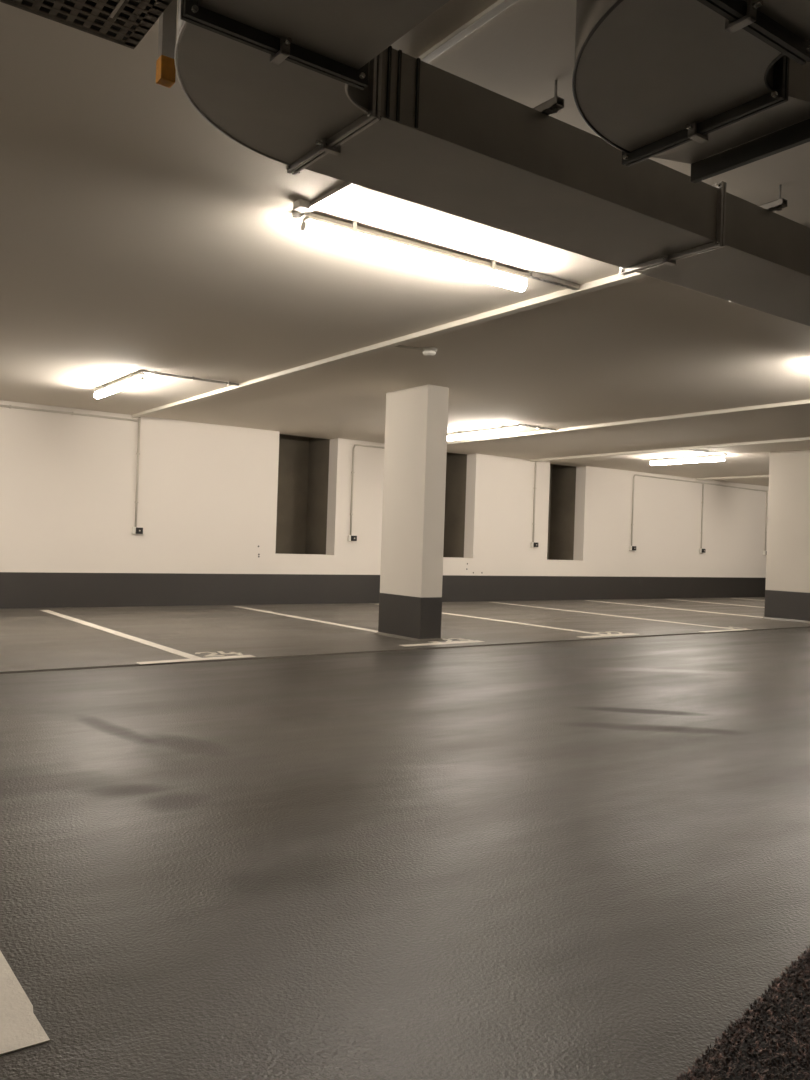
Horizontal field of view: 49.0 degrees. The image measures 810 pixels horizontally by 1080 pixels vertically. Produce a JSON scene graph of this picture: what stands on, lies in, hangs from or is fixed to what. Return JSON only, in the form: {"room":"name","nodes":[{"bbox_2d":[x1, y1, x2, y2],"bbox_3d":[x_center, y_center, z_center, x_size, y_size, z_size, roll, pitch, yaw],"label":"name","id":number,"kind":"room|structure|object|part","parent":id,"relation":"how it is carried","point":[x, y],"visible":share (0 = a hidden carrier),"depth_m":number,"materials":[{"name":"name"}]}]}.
{"room":"parking garage","nodes":[
{"label":"parking garage","id":0,"kind":"room"},
{"bbox_2d":[0,400,768,577],"bbox_3d":[1.042,-0.240,16.512,39.000,2.750,0.272,2,0,-36],"label":"wall","id":1,"kind":"structure","parent":0,"point":[207,493],"depth_m":13.94,"materials":[{"name":"white paint"}]},
{"bbox_2d":[0,404,136,421],"bbox_3d":[-9.231,-1.908,8.879,13.280,0.044,0.032,2,0,-36],"label":"conduit","id":2,"kind":"object","parent":1,"relation":"attached to","point":[6,406],"visible":1,"depth_m":12.18,"materials":[{"name":"beige plastic"}]},
{"bbox_2d":[132,527,142,533],"bbox_3d":[-3.845,-0.135,12.774,0.140,0.100,0.080,2,0,-36],"label":"wall outlet","id":3,"kind":"object","parent":1,"relation":"attached to","point":[135,530],"visible":1,"depth_m":12.75,"materials":[{"name":"white plastic"}]},
{"bbox_2d":[136,527,142,533],"bbox_3d":[-3.818,-0.134,12.775,0.095,0.090,0.041,2,0,-36],"label":"socket","id":4,"kind":"object","parent":3,"relation":"attached to","point":[138,530],"depth_m":12.75,"materials":[{"name":"black plastic"}]},
{"bbox_2d":[135,417,140,526],"bbox_3d":[-3.846,-0.975,12.783,0.044,1.590,0.032,2,0,-36],"label":"conduit","id":5,"kind":"object","parent":1,"relation":"attached to","point":[139,418],"visible":0.9,"depth_m":12.77,"materials":[{"name":"beige plastic"}]},
{"bbox_2d":[275,434,329,554],"bbox_3d":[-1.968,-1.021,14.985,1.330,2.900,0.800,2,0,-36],"label":"niche","id":6,"kind":"object","parent":1,"relation":"in","point":[303,464],"depth_m":15.34,"materials":[{"name":"concrete"}]},
{"bbox_3d":[-2.172,-1.027,15.269,1.130,2.900,0.100,2,0,-36],"label":"panel","id":7,"kind":"part","parent":6,"relation":"part of","materials":[{"name":"paint"}]},
{"bbox_3d":[-1.448,-1.002,15.299,0.120,2.900,0.700,2,0,-36],"label":"panel","id":8,"kind":"part","parent":6,"relation":"part of","materials":[{"name":"paint"}]},
{"bbox_2d":[348,535,356,540],"bbox_3d":[-0.883,-0.029,14.913,0.140,0.100,0.080,2,0,-36],"label":"wall outlet","id":9,"kind":"object","parent":1,"relation":"attached to","point":[350,537],"visible":1,"depth_m":14.89,"materials":[{"name":"white plastic"}]},
{"bbox_2d":[351,536,356,540],"bbox_3d":[-0.857,-0.028,14.914,0.095,0.090,0.041,2,0,-36],"label":"socket","id":10,"kind":"object","parent":9,"relation":"attached to","point":[353,538],"depth_m":14.89,"materials":[{"name":"black plastic"}]},
{"bbox_2d":[350,444,384,534],"bbox_3d":[-0.209,-0.823,15.409,1.712,1.545,0.032,2,0,-36],"label":"conduit","id":11,"kind":"object","parent":1,"relation":"attached to","point":[352,472],"visible":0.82,"depth_m":14.91,"materials":[{"name":"beige plastic"}]},
{"bbox_2d":[0,572,765,608],"bbox_3d":[1.084,0.896,16.398,39.000,0.482,0.004,2,0,-36],"label":"baseboard","id":12,"kind":"structure","parent":1,"relation":"attached to","point":[17,589],"depth_m":14.36,"materials":[{"name":"grey paint"}]},
{"bbox_2d":[443,452,466,557],"bbox_3d":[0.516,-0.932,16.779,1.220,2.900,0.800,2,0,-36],"label":"niche","id":13,"kind":"object","parent":1,"relation":"in","point":[456,464],"depth_m":16.99,"materials":[{"name":"paint"}]},
{"bbox_2d":[531,542,537,546],"bbox_3d":[2.537,0.093,17.382,0.140,0.100,0.080,2,0,-36],"label":"wall outlet","id":14,"kind":"object","parent":1,"relation":"attached to","point":[533,544],"visible":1,"depth_m":17.36,"materials":[{"name":"white plastic"}]},
{"bbox_2d":[532,462,536,541],"bbox_3d":[2.535,-0.743,17.391,0.044,1.580,0.032,2,0,-36],"label":"conduit","id":15,"kind":"object","parent":1,"relation":"attached to","point":[533,523],"visible":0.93,"depth_m":17.38,"materials":[{"name":"beige plastic"}]},
{"bbox_2d":[547,464,575,559],"bbox_3d":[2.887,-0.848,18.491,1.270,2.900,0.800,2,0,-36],"label":"niche","id":16,"kind":"object","parent":1,"relation":"in","point":[562,487],"depth_m":18.77,"materials":[{"name":"paint"}]},
{"bbox_3d":[2.682,-0.854,18.774,1.070,2.900,0.100,2,0,-36],"label":"panel","id":17,"kind":"part","parent":16,"relation":"part of","materials":[{"name":"paint"}]},
{"bbox_2d":[629,546,635,550],"bbox_3d":[4.895,0.177,19.085,0.140,0.100,0.080,2,0,-36],"label":"wall outlet","id":18,"kind":"object","parent":1,"relation":"attached to","point":[632,548],"visible":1,"depth_m":19.06,"materials":[{"name":"white plastic"}]},
{"bbox_2d":[631,474,767,550],"bbox_3d":[6.923,-0.571,20.560,5.054,1.550,0.032,2,0,-36],"label":"conduit","id":19,"kind":"object","parent":1,"relation":"attached to","point":[632,524],"visible":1,"depth_m":20.16,"materials":[{"name":"beige plastic"}]},
{"bbox_2d":[701,484,703,548],"bbox_3d":[6.861,-0.543,20.516,0.044,1.490,0.032,2,0,-36],"label":"conduit","id":20,"kind":"object","parent":1,"relation":"attached to","point":[703,484],"visible":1,"depth_m":20.50,"materials":[{"name":"beige plastic"}]},
{"bbox_2d":[0,597,809,1079],"bbox_3d":[6.147,1.345,9.364,39.000,0.120,17.950,2,0,-36],"label":"floor","id":21,"kind":"structure","parent":0,"point":[586,859],"depth_m":3.17,"materials":[{"name":"grey concrete"}]},
{"bbox_2d":[0,951,49,1055],"bbox_3d":[-1.715,1.000,2.788,0.481,0.003,2.707,2,0,-36],"label":"floor marking","id":22,"kind":"object","parent":21,"relation":"on","point":[20,1029],"depth_m":1.91,"materials":[{"name":"white paint"}]},
{"bbox_2d":[40,610,255,664],"bbox_3d":[-3.240,0.970,9.596,1.064,0.004,5.280,2,0,-36],"label":"parking line","id":23,"kind":"object","parent":21,"relation":"on","point":[177,652],"visible":1,"depth_m":8.04,"materials":[{"name":"white paint"}]},
{"bbox_2d":[233,606,484,646],"bbox_3d":[-1.046,1.049,11.393,1.100,0.004,5.135,2,0,-36],"label":"parking line","id":24,"kind":"object","parent":21,"relation":"on","point":[449,641],"visible":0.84,"depth_m":10.46,"materials":[{"name":"white paint"}]},
{"bbox_2d":[375,384,448,641],"bbox_3d":[0.087,-0.292,9.879,0.355,2.750,0.860,2,0,-36],"label":"concrete column","id":25,"kind":"structure","parent":21,"relation":"on","point":[416,423],"depth_m":9.63,"materials":[{"name":"paint"}]},
{"bbox_2d":[377,604,637,637],"bbox_3d":[1.031,1.123,12.871,1.080,0.004,5.170,2,0,-36],"label":"parking line","id":26,"kind":"object","parent":21,"relation":"on","point":[607,632],"visible":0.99,"depth_m":11.26,"materials":[{"name":"white paint"}]},
{"bbox_2d":[492,602,751,632],"bbox_3d":[2.894,1.189,14.198,1.175,0.004,5.300,2,0,-36],"label":"parking line","id":27,"kind":"object","parent":21,"relation":"on","point":[731,628],"visible":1,"depth_m":13.17,"materials":[{"name":"white paint"}]},
{"bbox_2d":[586,600,762,617],"bbox_3d":[4.875,1.262,16.461,0.110,0.003,4.050,2,0,-36],"label":"parking line","id":28,"kind":"object","parent":21,"relation":"on","point":[586,600],"visible":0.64,"depth_m":16.29,"materials":[{"name":"white paint"}]},
{"bbox_2d":[670,599,764,607],"bbox_3d":[7.302,1.347,17.505,0.110,0.003,5.200,2,0,-36],"label":"parking line","id":29,"kind":"object","parent":21,"relation":"on","point":[670,599],"visible":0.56,"depth_m":18.53,"materials":[{"name":"white paint"}]},
{"bbox_2d":[677,941,809,1079],"bbox_3d":[0.996,1.080,1.794,0.652,0.019,1.623,2,0,41],"label":"floor mat","id":30,"kind":"object","parent":21,"relation":"on","point":[772,1042],"visible":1,"depth_m":1.90,"materials":[{"name":"black carpet"}]},
{"bbox_2d":[763,449,809,622],"bbox_3d":[6.343,-0.069,14.409,0.370,2.750,0.920,2,0,-36],"label":"concrete column","id":31,"kind":"structure","parent":21,"relation":"on","point":[787,588],"depth_m":14.35,"materials":[{"name":"paint"}]},
{"bbox_2d":[0,0,809,485],"bbox_3d":[6.254,-1.588,9.361,39.000,0.250,17.920,2,0,-36],"label":"ceiling","id":32,"kind":"structure","parent":0,"point":[137,235],"depth_m":6.23,"materials":[{"name":"paint"}]},
{"bbox_2d":[0,0,171,48],"bbox_3d":[-1.430,-1.417,1.705,1.996,0.063,0.447,2,0,-36],"label":"cable tray","id":33,"kind":"object","parent":32,"relation":"hanging from","point":[37,7],"visible":1,"depth_m":2.32,"materials":[{"name":"metal"}]},
{"bbox_3d":[-1.553,-1.422,1.875,1.995,0.060,0.004,2,0,-36],"label":"rail","id":34,"kind":"part","parent":33,"relation":"part of","materials":[{"name":"metal"}]},
{"bbox_2d":[43,0,130,34],"bbox_3d":[-1.537,-1.405,1.852,1.975,0.015,0.022,2,0,-36],"label":"cable","id":35,"kind":"object","parent":33,"relation":"in","point":[44,1],"visible":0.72,"depth_m":2.34,"materials":[{"name":"grey plastic"}]},
{"bbox_2d":[64,0,136,28],"bbox_3d":[-1.515,-1.406,1.822,1.976,0.018,0.026,2,0,-36],"label":"cable","id":36,"kind":"object","parent":33,"relation":"in","point":[66,1],"visible":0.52,"depth_m":2.33,"materials":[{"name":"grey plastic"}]},
{"bbox_2d":[85,0,140,22],"bbox_3d":[-1.493,-1.403,1.791,1.976,0.014,0.022,2,0,-36],"label":"cable","id":37,"kind":"object","parent":33,"relation":"in","point":[92,3],"visible":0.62,"depth_m":2.31,"materials":[{"name":"grey plastic"}]},
{"bbox_2d":[107,0,145,16],"bbox_3d":[-1.471,-1.405,1.761,1.975,0.019,0.026,2,0,-36],"label":"cable","id":38,"kind":"object","parent":33,"relation":"in","point":[111,2],"visible":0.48,"depth_m":2.29,"materials":[{"name":"grey plastic"}]},
{"bbox_2d":[128,0,150,10],"bbox_3d":[-1.450,-1.402,1.731,1.976,0.014,0.022,2,0,-36],"label":"cable","id":39,"kind":"object","parent":33,"relation":"in","point":[135,3],"visible":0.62,"depth_m":2.27,"materials":[{"name":"grey plastic"}]},
{"bbox_2d":[94,371,145,398],"bbox_3d":[-3.174,-1.713,9.846,0.080,0.128,1.580,2,0,-36],"label":"lamp","id":40,"kind":"object","parent":32,"relation":"attached to","point":[137,378],"visible":1,"depth_m":9.70,"materials":[{"name":"grey plastic"}]},
{"bbox_3d":[-3.173,-1.751,9.846,0.044,0.023,1.580,2,0,-36],"label":"mounting rail","id":41,"kind":"part","parent":40,"relation":"part of","materials":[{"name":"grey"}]},
{"bbox_2d":[156,0,176,87],"bbox_3d":[-0.740,-1.568,2.763,0.048,0.298,0.048,2,0,-36],"label":"strut","id":42,"kind":"object","parent":32,"relation":"hanging from","point":[165,63],"visible":0.94,"depth_m":2.75,"materials":[{"name":"metal"}]},
{"bbox_2d":[143,370,238,385],"bbox_3d":[-2.271,-1.730,9.511,1.070,0.035,0.048,2,0,-36],"label":"conduit","id":43,"kind":"object","parent":32,"relation":"attached to","point":[144,371],"visible":1,"depth_m":9.48,"materials":[{"name":"metal"}]},
{"bbox_2d":[292,182,357,218],"bbox_3d":[-0.255,-1.677,4.146,0.102,0.040,1.180,2,0,-36],"label":"channel","id":44,"kind":"object","parent":32,"relation":"attached to","point":[301,206],"visible":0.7,"depth_m":4.43,"materials":[{"name":"metal"}]},
{"bbox_2d":[131,272,646,417],"bbox_3d":[-0.954,-1.685,8.667,0.068,0.042,10.030,2,0,-36],"label":"cable trunking","id":45,"kind":"object","parent":32,"relation":"attached to","point":[616,279],"visible":0.56,"depth_m":7.02,"materials":[{"name":"beige plastic"}]},
{"bbox_2d":[394,345,422,349],"bbox_3d":[0.011,-1.663,7.662,0.318,0.020,0.020,2,0,-23],"label":"conduit","id":46,"kind":"object","parent":32,"relation":"attached to","point":[400,346],"visible":0.69,"depth_m":7.67,"materials":[{"name":"beige plastic"}]},
{"bbox_2d":[300,213,528,291],"bbox_3d":[0.109,-1.618,5.039,1.580,0.128,0.080,2,0,-36],"label":"lamp","id":47,"kind":"object","parent":32,"relation":"attached to","point":[349,234],"visible":0.99,"depth_m":4.94,"materials":[{"name":"grey plastic"}]},
{"bbox_2d":[422,347,436,355],"bbox_3d":[0.211,-1.638,7.752,0.136,0.064,0.136,2,0,-36],"label":"smoke detector","id":48,"kind":"object","parent":32,"relation":"attached to","point":[427,351],"visible":1,"depth_m":7.71,"materials":[{"name":"white plastic"}]},
{"bbox_2d":[418,0,517,62],"bbox_3d":[2.198,-1.617,0.146,0.032,0.020,7.520,2,0,-36],"label":"cable trunking","id":49,"kind":"object","parent":32,"relation":"attached to","point":[499,6],"visible":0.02,"depth_m":2.90,"materials":[{"name":"beige plastic"}]},
{"bbox_2d":[447,424,518,440],"bbox_3d":[1.097,-1.561,12.930,0.080,0.128,1.580,2,0,-36],"label":"lamp","id":50,"kind":"object","parent":32,"relation":"attached to","point":[503,429],"visible":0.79,"depth_m":12.84,"materials":[{"name":"grey plastic"}]},
{"bbox_3d":[1.098,-1.598,12.930,0.044,0.023,1.580,2,0,-36],"label":"mounting rail","id":51,"kind":"part","parent":50,"relation":"part of","materials":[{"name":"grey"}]},
{"bbox_2d":[518,424,556,430],"bbox_3d":[1.862,-1.583,12.495,0.730,0.035,0.048,2,0,-36],"label":"conduit","id":52,"kind":"object","parent":32,"relation":"attached to","point":[523,425],"visible":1,"depth_m":12.47,"materials":[{"name":"metal"}]},
{"bbox_2d":[533,80,563,114],"bbox_3d":[0.369,-1.620,3.482,0.040,0.116,0.660,2,0,-36],"label":"hanger","id":53,"kind":"object","parent":32,"relation":"hanging from","point":[556,103],"visible":0.27,"depth_m":3.23,"materials":[{"name":"metal"}]},
{"bbox_2d":[174,0,809,325],"bbox_3d":[4.902,-1.298,4.569,11.550,0.312,4.118,2,0,-36],"label":"ventilation duct","id":54,"kind":"object","parent":53,"relation":"hanging from","point":[319,86],"visible":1,"depth_m":3.17,"materials":[{"name":"metal"}]},
{"bbox_3d":[0.548,-1.616,3.235,0.009,0.114,0.009,2,0,32],"label":"threaded rod","id":55,"kind":"part","parent":53,"relation":"part of","materials":[{"name":"metal"}]},
{"bbox_2d":[527,271,579,289],"bbox_3d":[0.941,-1.637,5.614,0.420,0.030,0.044,2,0,-36],"label":"conduit","id":56,"kind":"object","parent":32,"relation":"attached to","point":[534,275],"visible":1,"depth_m":5.60,"materials":[{"name":"metal"}]},
{"bbox_2d":[447,399,809,444],"bbox_3d":[5.235,-1.479,8.511,0.068,0.042,17.530,2,0,-36],"label":"cable trunking","id":57,"kind":"object","parent":32,"relation":"attached to","point":[802,402],"visible":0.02,"depth_m":11.39,"materials":[{"name":"beige plastic"}]},
{"bbox_2d":[530,437,809,461],"bbox_3d":[7.585,-1.395,10.208,0.068,0.042,17.530,2,0,-36],"label":"cable trunking","id":58,"kind":"object","parent":32,"relation":"attached to","point":[804,438],"visible":1,"depth_m":14.45,"materials":[{"name":"beige plastic"}]},
{"bbox_2d":[649,454,725,464],"bbox_3d":[4.979,-1.422,15.733,0.080,0.128,1.580,2,0,-36],"label":"lamp","id":59,"kind":"object","parent":32,"relation":"attached to","point":[706,458],"visible":1,"depth_m":15.65,"materials":[{"name":"grey plastic"}]},
{"bbox_3d":[4.980,-1.460,15.733,0.044,0.023,1.580,2,0,-36],"label":"mounting rail","id":60,"kind":"part","parent":59,"relation":"part of","materials":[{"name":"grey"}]},
{"bbox_2d":[693,449,727,454],"bbox_3d":[5.027,-1.470,14.780,1.120,0.035,0.048,2,0,-36],"label":"conduit","id":61,"kind":"object","parent":32,"relation":"attached to","point":[707,451],"visible":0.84,"depth_m":14.79,"materials":[{"name":"metal"}]},
{"bbox_2d":[696,475,768,479],"bbox_3d":[11.815,-1.244,13.263,0.068,0.042,17.530,2,0,-36],"label":"cable trunking","id":62,"kind":"object","parent":32,"relation":"attached to","point":[755,476],"visible":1,"depth_m":19.59,"materials":[{"name":"beige plastic"}]},
{"bbox_2d":[759,185,786,210],"bbox_3d":[1.544,-1.578,4.330,0.040,0.116,0.660,2,0,-36],"label":"hanger","id":63,"kind":"object","parent":32,"relation":"hanging from","point":[781,203],"visible":0.2,"depth_m":4.08,"materials":[{"name":"metal"}]},
{"bbox_3d":[1.723,-1.574,4.083,0.009,0.114,0.009,2,0,32],"label":"threaded rod","id":64,"kind":"part","parent":63,"relation":"part of","materials":[{"name":"metal"}]},
{"bbox_3d":[1.238,-1.583,1.538,0.635,0.143,0.040,2,0,-36],"label":"hanger","id":65,"kind":"object","parent":32,"relation":"hanging from","visible":0},
{"bbox_2d":[572,0,809,182],"bbox_3d":[1.513,-1.379,1.552,1.061,0.344,3.195,2,0,-36],"label":"ventilation duct","id":66,"kind":"object","parent":65,"relation":"hanging from","point":[691,82],"visible":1,"depth_m":2.48,"materials":[{"name":"metal"}]},
{"bbox_3d":[1.176,-1.403,2.906,0.025,0.300,0.545,2,0,-36],"label":"frame","id":67,"kind":"part","parent":66,"relation":"part of","materials":[{"name":"metal"}]}
]}

